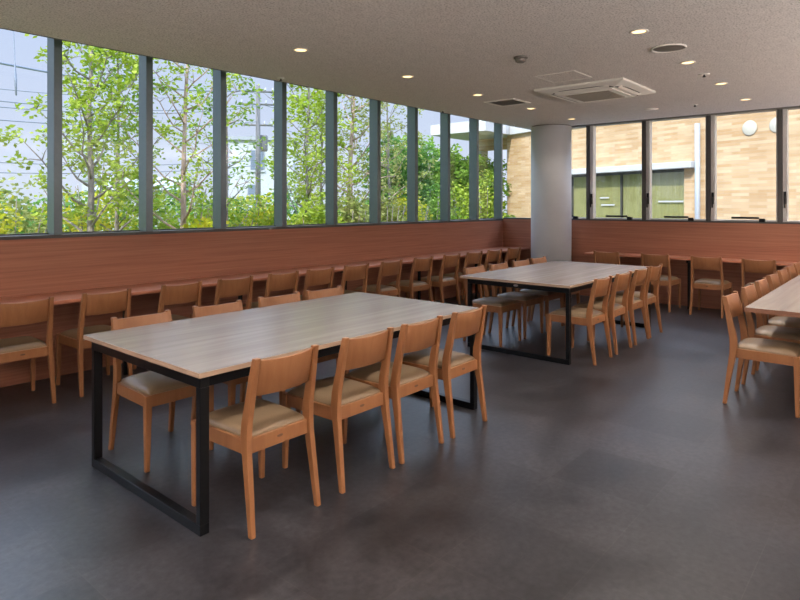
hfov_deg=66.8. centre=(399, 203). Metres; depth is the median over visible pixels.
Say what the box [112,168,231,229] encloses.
shrub
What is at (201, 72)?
tree
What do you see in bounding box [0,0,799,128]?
ceiling
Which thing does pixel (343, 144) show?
tree
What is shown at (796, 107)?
trim
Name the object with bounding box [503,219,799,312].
wall
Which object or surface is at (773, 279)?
dining chair
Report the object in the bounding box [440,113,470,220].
window
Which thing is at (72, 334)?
seat cushion
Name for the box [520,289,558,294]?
seat cushion
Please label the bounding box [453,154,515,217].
tree
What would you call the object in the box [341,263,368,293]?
dining chair
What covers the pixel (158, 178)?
house
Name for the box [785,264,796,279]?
dining chair
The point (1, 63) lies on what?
overhead cable
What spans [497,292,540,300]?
seat cushion
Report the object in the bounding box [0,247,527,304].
countertop
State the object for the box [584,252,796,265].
countertop
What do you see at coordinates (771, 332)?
seat cushion
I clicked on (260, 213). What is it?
shrub
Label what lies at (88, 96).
tree
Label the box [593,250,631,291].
dining chair
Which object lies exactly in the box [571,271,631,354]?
dining chair
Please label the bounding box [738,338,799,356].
seat cushion
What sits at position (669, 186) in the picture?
blind
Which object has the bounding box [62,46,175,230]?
tree
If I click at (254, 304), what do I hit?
seat cushion
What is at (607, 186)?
blind
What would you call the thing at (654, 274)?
dining chair
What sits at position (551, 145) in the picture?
pillar
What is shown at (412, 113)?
window
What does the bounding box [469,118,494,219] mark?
window
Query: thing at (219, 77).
window
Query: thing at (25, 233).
window
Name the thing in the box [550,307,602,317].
seat cushion
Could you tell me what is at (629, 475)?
floor
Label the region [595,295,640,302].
seat cushion
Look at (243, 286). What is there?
dining chair
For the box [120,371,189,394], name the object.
seat cushion
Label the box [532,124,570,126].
trim
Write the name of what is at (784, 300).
dining table
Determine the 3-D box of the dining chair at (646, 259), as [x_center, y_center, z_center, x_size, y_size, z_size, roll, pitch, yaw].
[3.628,1.069,8.472,0.419,0.782,0.498,0,0,41]
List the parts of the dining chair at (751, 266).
leg, backrest, leg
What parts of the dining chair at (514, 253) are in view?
leg, backrest, leg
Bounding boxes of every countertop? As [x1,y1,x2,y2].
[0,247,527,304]
[0,247,527,374]
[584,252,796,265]
[584,252,796,308]
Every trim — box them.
[0,28,530,129]
[0,219,502,239]
[503,217,799,223]
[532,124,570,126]
[571,106,799,128]
[576,106,795,125]
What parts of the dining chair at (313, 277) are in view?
leg, backrest, leg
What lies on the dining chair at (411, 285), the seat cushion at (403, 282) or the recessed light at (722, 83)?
the seat cushion at (403, 282)
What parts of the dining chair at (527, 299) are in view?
leg, backrest, leg, leg, seat frame, leg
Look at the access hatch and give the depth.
5.80 m
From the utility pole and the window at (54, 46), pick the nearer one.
the window at (54, 46)
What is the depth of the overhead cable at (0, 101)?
30.00 m
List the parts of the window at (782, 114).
post, lever handle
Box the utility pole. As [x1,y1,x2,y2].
[241,85,273,209]
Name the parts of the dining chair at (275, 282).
leg, backrest, leg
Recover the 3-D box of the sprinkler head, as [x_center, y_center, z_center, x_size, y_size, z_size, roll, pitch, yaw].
[2.857,-1.206,5.702,0.100,0.029,0.100,0,0,41]
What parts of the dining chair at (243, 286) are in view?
leg, backrest, leg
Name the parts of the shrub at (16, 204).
stem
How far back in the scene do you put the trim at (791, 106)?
8.34 m
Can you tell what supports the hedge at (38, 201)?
on the ground
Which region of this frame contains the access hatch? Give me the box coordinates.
[535,70,591,82]
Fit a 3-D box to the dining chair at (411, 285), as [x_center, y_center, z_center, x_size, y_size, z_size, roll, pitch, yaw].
[0.141,1.069,7.913,0.498,0.782,0.419,0,0,42]
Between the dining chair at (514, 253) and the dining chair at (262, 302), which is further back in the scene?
the dining chair at (514, 253)
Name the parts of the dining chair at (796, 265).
backrest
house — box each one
[79,177,100,222]
[95,177,190,230]
[228,136,296,223]
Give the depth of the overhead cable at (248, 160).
33.40 m
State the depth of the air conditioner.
6.30 m
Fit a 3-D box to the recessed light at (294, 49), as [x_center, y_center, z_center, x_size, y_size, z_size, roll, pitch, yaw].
[-0.786,-1.218,4.804,0.128,0.005,0.128,0,0,41]
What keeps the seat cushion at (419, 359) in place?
on the dining chair at (451, 364)
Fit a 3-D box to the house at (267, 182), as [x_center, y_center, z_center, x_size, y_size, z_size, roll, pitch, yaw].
[-10.524,-1.465,47.167,5.000,6.850,6.400,0,0,-8]
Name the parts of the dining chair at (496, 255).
leg, leg, backrest, leg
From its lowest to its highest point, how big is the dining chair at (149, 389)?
0.782 m
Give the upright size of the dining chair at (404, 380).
0.782 m
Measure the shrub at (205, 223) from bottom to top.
1.785 m
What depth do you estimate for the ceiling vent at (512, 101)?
7.26 m
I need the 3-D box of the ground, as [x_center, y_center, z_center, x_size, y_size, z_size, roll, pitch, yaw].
[-10.899,2.010,48.798,200.000,0.100,180.000,0,0,41]
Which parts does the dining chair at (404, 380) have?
leg, seat frame, leg, backrest, leg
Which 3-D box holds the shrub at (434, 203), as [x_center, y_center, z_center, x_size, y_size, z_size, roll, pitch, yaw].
[0.899,0.689,15.427,1.464,2.550,2.141,0,0,41]
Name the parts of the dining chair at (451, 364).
leg, seat frame, leg, backrest, leg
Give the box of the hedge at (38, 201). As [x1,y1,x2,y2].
[0,185,368,233]
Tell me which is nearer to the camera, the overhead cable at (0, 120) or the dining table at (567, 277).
the dining table at (567, 277)
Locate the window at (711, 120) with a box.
[706,110,776,221]
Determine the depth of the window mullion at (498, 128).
10.67 m
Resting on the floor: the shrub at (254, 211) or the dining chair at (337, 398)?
the dining chair at (337, 398)
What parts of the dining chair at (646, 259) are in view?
leg, backrest, seat frame, leg, leg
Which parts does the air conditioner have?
intake panel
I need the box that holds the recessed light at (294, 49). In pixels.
[293,48,308,51]
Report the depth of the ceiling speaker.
4.73 m
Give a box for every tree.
[0,33,178,231]
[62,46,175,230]
[86,57,261,228]
[169,68,273,226]
[248,84,362,223]
[287,88,367,224]
[290,94,406,214]
[341,101,437,220]
[354,133,439,221]
[381,134,461,217]
[427,142,492,218]
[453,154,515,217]
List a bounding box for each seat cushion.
[0,336,46,353]
[60,325,110,339]
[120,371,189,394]
[171,314,188,320]
[209,399,304,436]
[243,301,258,307]
[288,376,379,405]
[344,290,356,293]
[346,362,429,385]
[355,284,395,291]
[389,280,426,285]
[403,348,474,367]
[421,276,454,281]
[443,272,461,277]
[473,297,517,306]
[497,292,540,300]
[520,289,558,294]
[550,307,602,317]
[573,301,622,309]
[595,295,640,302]
[616,291,653,298]
[660,275,678,280]
[694,278,729,284]
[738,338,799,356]
[755,325,799,339]
[768,316,799,327]
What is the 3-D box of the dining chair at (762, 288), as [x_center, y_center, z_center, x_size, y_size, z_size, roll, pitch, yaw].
[3.417,1.069,5.328,0.498,0.782,0.419,0,0,41]
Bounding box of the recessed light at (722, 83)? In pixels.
[714,82,727,84]
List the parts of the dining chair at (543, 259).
leg, backrest, leg, leg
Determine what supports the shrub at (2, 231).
on the ground
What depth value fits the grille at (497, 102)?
7.28 m
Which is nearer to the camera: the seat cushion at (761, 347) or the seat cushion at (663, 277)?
the seat cushion at (761, 347)
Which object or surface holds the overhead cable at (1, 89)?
attached to the utility pole
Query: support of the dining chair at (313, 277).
on the floor
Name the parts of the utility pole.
cross arm, cross arm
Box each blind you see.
[574,175,619,217]
[623,172,683,218]
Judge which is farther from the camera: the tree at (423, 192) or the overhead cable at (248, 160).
the overhead cable at (248, 160)
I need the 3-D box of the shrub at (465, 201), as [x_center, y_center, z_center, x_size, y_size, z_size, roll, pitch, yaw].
[1.607,0.637,16.444,1.573,2.653,1.754,0,0,-7]
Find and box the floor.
[0,287,799,599]
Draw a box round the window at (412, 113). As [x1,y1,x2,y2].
[407,106,441,221]
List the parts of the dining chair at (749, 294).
leg, backrest, leg, seat frame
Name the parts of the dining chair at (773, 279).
leg, backrest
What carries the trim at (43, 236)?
attached to the wall at (47, 265)
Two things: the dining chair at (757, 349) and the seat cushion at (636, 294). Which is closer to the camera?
the dining chair at (757, 349)
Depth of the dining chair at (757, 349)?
4.40 m
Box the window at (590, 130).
[586,126,641,219]
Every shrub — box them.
[0,170,62,233]
[0,192,25,233]
[30,177,137,232]
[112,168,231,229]
[181,217,230,227]
[198,194,273,226]
[201,192,289,226]
[287,189,346,224]
[337,191,368,222]
[364,185,406,221]
[384,193,433,220]
[402,179,465,219]
[430,179,482,218]
[461,169,505,217]
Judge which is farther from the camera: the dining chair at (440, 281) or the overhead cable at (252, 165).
the overhead cable at (252, 165)
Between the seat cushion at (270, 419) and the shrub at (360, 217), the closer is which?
the seat cushion at (270, 419)
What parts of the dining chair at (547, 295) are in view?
leg, backrest, leg, leg, seat frame, leg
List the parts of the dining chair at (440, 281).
leg, seat frame, leg, backrest, leg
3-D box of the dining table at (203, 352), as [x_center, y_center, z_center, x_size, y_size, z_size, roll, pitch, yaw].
[-0.611,1.100,3.883,1.202,0.720,2.219,0,0,41]
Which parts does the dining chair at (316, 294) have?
leg, backrest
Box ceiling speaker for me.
[651,44,686,52]
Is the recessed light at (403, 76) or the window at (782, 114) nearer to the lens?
the recessed light at (403, 76)
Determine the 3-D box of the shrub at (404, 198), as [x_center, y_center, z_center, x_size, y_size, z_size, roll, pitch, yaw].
[0.210,0.828,14.165,1.834,2.273,1.322,0,0,-30]
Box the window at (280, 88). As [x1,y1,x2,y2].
[274,81,326,226]
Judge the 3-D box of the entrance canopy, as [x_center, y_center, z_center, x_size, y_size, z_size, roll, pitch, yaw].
[4.663,-0.240,21.606,2.000,4.400,9.100,0,0,41]
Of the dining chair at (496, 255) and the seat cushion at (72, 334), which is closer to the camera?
the seat cushion at (72, 334)
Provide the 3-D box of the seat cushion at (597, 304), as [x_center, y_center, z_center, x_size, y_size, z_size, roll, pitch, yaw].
[2.029,1.030,6.199,0.394,0.044,0.368,0,0,41]
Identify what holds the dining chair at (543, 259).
on the floor
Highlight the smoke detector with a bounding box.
[514,55,527,62]
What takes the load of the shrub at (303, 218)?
on the ground
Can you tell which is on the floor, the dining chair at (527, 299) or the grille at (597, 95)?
the dining chair at (527, 299)
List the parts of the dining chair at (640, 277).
seat frame, leg, backrest, leg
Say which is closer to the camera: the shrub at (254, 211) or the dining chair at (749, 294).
the dining chair at (749, 294)
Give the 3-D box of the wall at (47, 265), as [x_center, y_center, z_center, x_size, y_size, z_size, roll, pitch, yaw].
[-2.254,0.874,6.034,0.170,1.172,12.640,0,0,41]
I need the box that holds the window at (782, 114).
[777,109,799,221]
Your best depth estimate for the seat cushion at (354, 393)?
3.30 m
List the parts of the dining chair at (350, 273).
leg, backrest, leg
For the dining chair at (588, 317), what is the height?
0.782 m
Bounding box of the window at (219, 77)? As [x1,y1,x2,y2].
[213,69,275,228]
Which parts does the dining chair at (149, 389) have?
leg, backrest, leg, seat frame, leg, leg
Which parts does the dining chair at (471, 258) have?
leg, backrest, leg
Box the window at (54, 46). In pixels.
[47,38,139,234]
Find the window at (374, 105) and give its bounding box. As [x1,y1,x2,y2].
[369,99,408,222]
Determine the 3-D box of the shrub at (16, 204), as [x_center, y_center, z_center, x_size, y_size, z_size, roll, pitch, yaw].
[-5.530,0.740,8.272,1.578,2.449,1.938,0,0,41]
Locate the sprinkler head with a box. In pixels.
[698,73,709,76]
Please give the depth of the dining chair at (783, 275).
6.36 m
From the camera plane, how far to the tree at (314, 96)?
11.15 m
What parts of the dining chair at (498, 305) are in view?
leg, backrest, leg, seat frame, leg, leg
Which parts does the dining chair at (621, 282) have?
leg, seat frame, leg, backrest, leg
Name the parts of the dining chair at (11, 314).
seat frame, backrest, leg, leg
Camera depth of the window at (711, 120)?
8.49 m
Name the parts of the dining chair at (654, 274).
leg, leg, seat frame, backrest, leg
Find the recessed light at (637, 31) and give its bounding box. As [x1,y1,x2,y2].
[630,29,648,34]
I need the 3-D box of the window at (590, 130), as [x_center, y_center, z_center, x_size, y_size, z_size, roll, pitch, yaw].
[3.333,-0.501,9.431,0.866,1.478,0.194,0,0,41]
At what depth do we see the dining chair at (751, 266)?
7.52 m
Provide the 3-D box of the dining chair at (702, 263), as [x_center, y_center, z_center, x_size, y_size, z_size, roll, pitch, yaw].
[4.118,1.069,8.053,0.419,0.782,0.498,0,0,41]
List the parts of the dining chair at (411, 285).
seat frame, leg, backrest, leg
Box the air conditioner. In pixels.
[534,77,655,102]
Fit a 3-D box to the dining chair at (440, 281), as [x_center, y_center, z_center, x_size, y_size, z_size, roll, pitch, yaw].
[0.544,1.069,8.384,0.498,0.782,0.419,0,0,41]
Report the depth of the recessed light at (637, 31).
4.28 m
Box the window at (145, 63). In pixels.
[139,55,213,230]
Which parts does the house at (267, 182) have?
pane, pane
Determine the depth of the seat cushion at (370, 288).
7.36 m
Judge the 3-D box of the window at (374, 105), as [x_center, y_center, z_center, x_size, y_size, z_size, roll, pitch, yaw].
[-0.100,-0.670,8.558,0.153,1.860,0.807,0,0,41]
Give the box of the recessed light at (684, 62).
[680,61,695,64]
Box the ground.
[7,212,338,230]
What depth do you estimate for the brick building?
13.62 m
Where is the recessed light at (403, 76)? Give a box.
[401,75,413,77]
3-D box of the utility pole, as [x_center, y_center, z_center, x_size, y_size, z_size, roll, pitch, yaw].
[-8.953,-2.740,38.203,2.190,9.400,0.808,0,0,-18]
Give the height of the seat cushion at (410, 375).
0.044 m
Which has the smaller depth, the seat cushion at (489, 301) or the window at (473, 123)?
the seat cushion at (489, 301)
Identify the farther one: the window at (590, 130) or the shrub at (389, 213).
the shrub at (389, 213)
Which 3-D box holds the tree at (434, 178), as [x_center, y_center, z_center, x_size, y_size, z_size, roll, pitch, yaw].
[0.274,-0.026,17.954,2.630,3.980,2.810,0,0,41]
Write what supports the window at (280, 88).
in the wall at (47, 265)
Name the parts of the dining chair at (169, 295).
leg, backrest, leg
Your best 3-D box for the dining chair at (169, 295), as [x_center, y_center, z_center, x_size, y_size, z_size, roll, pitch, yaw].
[-2.040,1.069,5.364,0.498,0.782,0.419,0,0,40]
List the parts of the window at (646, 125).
post, lever handle, stay arm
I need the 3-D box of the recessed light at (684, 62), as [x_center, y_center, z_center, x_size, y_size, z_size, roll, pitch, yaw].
[2.482,-1.218,5.233,0.128,0.005,0.128,0,0,41]
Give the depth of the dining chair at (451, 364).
3.95 m
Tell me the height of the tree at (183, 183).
5.902 m
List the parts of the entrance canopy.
post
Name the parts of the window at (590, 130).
post, lever handle, stay arm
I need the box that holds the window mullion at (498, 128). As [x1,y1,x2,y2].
[494,123,502,218]
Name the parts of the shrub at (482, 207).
stem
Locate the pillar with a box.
[531,125,571,299]
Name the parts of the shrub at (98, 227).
stem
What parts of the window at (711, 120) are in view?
post, lever handle, stay arm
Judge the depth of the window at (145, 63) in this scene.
5.78 m
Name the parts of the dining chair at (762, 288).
leg, backrest, leg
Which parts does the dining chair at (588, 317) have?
leg, seat frame, leg, backrest, leg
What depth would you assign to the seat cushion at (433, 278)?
8.30 m
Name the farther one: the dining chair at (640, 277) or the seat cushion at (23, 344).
the dining chair at (640, 277)
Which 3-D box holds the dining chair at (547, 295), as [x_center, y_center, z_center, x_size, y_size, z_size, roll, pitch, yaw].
[1.634,1.069,7.254,0.498,0.782,0.419,0,0,41]
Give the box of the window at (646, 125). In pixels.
[642,116,705,220]
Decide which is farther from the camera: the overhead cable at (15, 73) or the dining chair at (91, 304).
the overhead cable at (15, 73)
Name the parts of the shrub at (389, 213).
stem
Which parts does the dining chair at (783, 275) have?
leg, backrest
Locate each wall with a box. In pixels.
[0,220,502,387]
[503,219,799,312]
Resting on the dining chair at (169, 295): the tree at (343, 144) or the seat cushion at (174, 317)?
the seat cushion at (174, 317)
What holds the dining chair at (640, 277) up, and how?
on the floor
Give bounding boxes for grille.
[490,100,523,105]
[566,91,624,101]
[653,45,684,51]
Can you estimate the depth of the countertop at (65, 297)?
6.01 m
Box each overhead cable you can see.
[0,62,256,91]
[0,101,255,110]
[0,120,256,126]
[0,160,256,165]
[0,165,256,173]
[1,89,261,97]
[1,106,258,113]
[13,31,16,95]
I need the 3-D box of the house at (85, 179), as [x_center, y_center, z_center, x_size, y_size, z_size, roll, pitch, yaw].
[-26.712,-0.165,55.572,4.400,4.250,5.400,0,0,-24]
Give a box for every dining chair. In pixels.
[0,297,55,403]
[56,288,132,396]
[108,310,213,472]
[133,281,201,368]
[189,275,253,317]
[190,300,284,424]
[191,344,320,539]
[243,270,298,309]
[257,292,338,413]
[282,327,394,493]
[300,267,334,300]
[305,286,381,383]
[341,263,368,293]
[342,315,443,463]
[352,259,402,296]
[386,256,433,301]
[402,305,486,438]
[416,253,460,304]
[440,251,482,305]
[461,249,501,299]
[463,265,521,346]
[482,247,520,295]
[488,262,543,338]
[511,259,563,331]
[530,256,579,325]
[547,275,612,365]
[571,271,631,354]
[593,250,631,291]
[593,267,649,344]
[609,264,662,337]
[640,253,680,311]
[689,255,731,317]
[722,291,799,417]
[741,258,776,308]
[741,283,799,384]
[754,277,799,370]
[767,272,799,317]
[777,268,789,284]
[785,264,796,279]
[792,261,799,275]
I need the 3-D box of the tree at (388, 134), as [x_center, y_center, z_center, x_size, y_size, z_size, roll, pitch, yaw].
[-0.234,-0.733,13.858,2.370,5.392,2.154,0,0,-31]
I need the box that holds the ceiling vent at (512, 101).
[484,98,530,106]
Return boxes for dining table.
[83,292,478,536]
[460,261,650,364]
[744,275,799,316]
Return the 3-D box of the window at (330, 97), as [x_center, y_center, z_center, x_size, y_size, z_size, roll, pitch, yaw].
[-0.625,-0.670,7.945,0.153,1.860,0.807,0,0,41]
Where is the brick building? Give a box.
[506,109,799,220]
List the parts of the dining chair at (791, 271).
leg, backrest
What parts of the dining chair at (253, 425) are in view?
leg, leg, seat frame, leg, backrest, leg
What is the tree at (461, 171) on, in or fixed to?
on the ground
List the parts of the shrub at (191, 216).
stem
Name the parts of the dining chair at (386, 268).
seat frame, leg, backrest, leg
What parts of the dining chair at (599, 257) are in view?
leg, backrest, leg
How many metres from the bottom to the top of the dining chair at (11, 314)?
0.782 m
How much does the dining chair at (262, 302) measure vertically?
0.782 m
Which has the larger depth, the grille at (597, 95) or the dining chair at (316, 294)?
the grille at (597, 95)
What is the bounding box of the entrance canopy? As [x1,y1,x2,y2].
[431,120,509,161]
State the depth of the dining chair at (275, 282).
6.04 m
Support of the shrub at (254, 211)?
on the ground
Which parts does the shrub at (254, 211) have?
stem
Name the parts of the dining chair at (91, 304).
leg, seat frame, leg, backrest, leg, leg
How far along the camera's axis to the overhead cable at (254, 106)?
30.03 m
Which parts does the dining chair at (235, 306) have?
leg, backrest, leg, seat frame, leg, leg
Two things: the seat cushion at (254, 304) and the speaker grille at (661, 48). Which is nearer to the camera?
the speaker grille at (661, 48)
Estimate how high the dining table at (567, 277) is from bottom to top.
0.720 m
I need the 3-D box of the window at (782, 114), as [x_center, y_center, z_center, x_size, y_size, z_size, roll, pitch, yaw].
[5.326,-0.501,7.726,0.881,1.478,0.194,0,0,41]
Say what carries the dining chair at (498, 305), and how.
on the floor
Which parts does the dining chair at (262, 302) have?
leg, backrest, leg, seat frame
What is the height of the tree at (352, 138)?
5.406 m
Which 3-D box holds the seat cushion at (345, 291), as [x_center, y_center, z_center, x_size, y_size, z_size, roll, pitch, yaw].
[-0.679,1.030,7.016,0.394,0.044,0.368,0,0,42]
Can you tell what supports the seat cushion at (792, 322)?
on the dining chair at (762, 288)
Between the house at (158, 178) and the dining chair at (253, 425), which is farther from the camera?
the house at (158, 178)
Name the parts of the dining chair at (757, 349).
leg, backrest, leg, seat frame, leg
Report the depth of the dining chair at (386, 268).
7.31 m
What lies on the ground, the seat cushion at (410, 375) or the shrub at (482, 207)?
the shrub at (482, 207)
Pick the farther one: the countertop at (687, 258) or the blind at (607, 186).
the blind at (607, 186)
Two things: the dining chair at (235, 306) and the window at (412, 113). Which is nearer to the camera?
the dining chair at (235, 306)
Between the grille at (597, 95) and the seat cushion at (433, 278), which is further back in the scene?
the seat cushion at (433, 278)
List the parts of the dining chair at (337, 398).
leg, seat frame, leg, backrest, leg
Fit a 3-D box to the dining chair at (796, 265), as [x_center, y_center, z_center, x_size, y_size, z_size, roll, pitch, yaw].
[4.775,1.069,6.916,0.498,0.782,0.419,0,0,41]
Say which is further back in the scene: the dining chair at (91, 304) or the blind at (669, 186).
the blind at (669, 186)
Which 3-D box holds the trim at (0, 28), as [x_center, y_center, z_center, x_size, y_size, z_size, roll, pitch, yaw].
[-1.802,-1.233,5.334,0.012,0.034,12.165,0,0,41]
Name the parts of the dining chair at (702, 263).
leg, leg, backrest, seat frame, leg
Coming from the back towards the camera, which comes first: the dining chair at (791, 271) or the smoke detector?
the dining chair at (791, 271)
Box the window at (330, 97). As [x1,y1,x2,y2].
[325,91,370,224]
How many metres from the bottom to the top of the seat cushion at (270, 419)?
0.044 m
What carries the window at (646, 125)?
in the wall at (750, 241)
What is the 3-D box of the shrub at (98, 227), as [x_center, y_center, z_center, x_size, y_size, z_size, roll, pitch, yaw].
[-4.797,0.753,9.550,1.657,2.421,1.572,0,0,-18]
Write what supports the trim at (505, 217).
attached to the wall at (750, 241)
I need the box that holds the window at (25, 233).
[0,233,47,235]
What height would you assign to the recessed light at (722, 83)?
0.005 m
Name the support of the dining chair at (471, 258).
on the floor

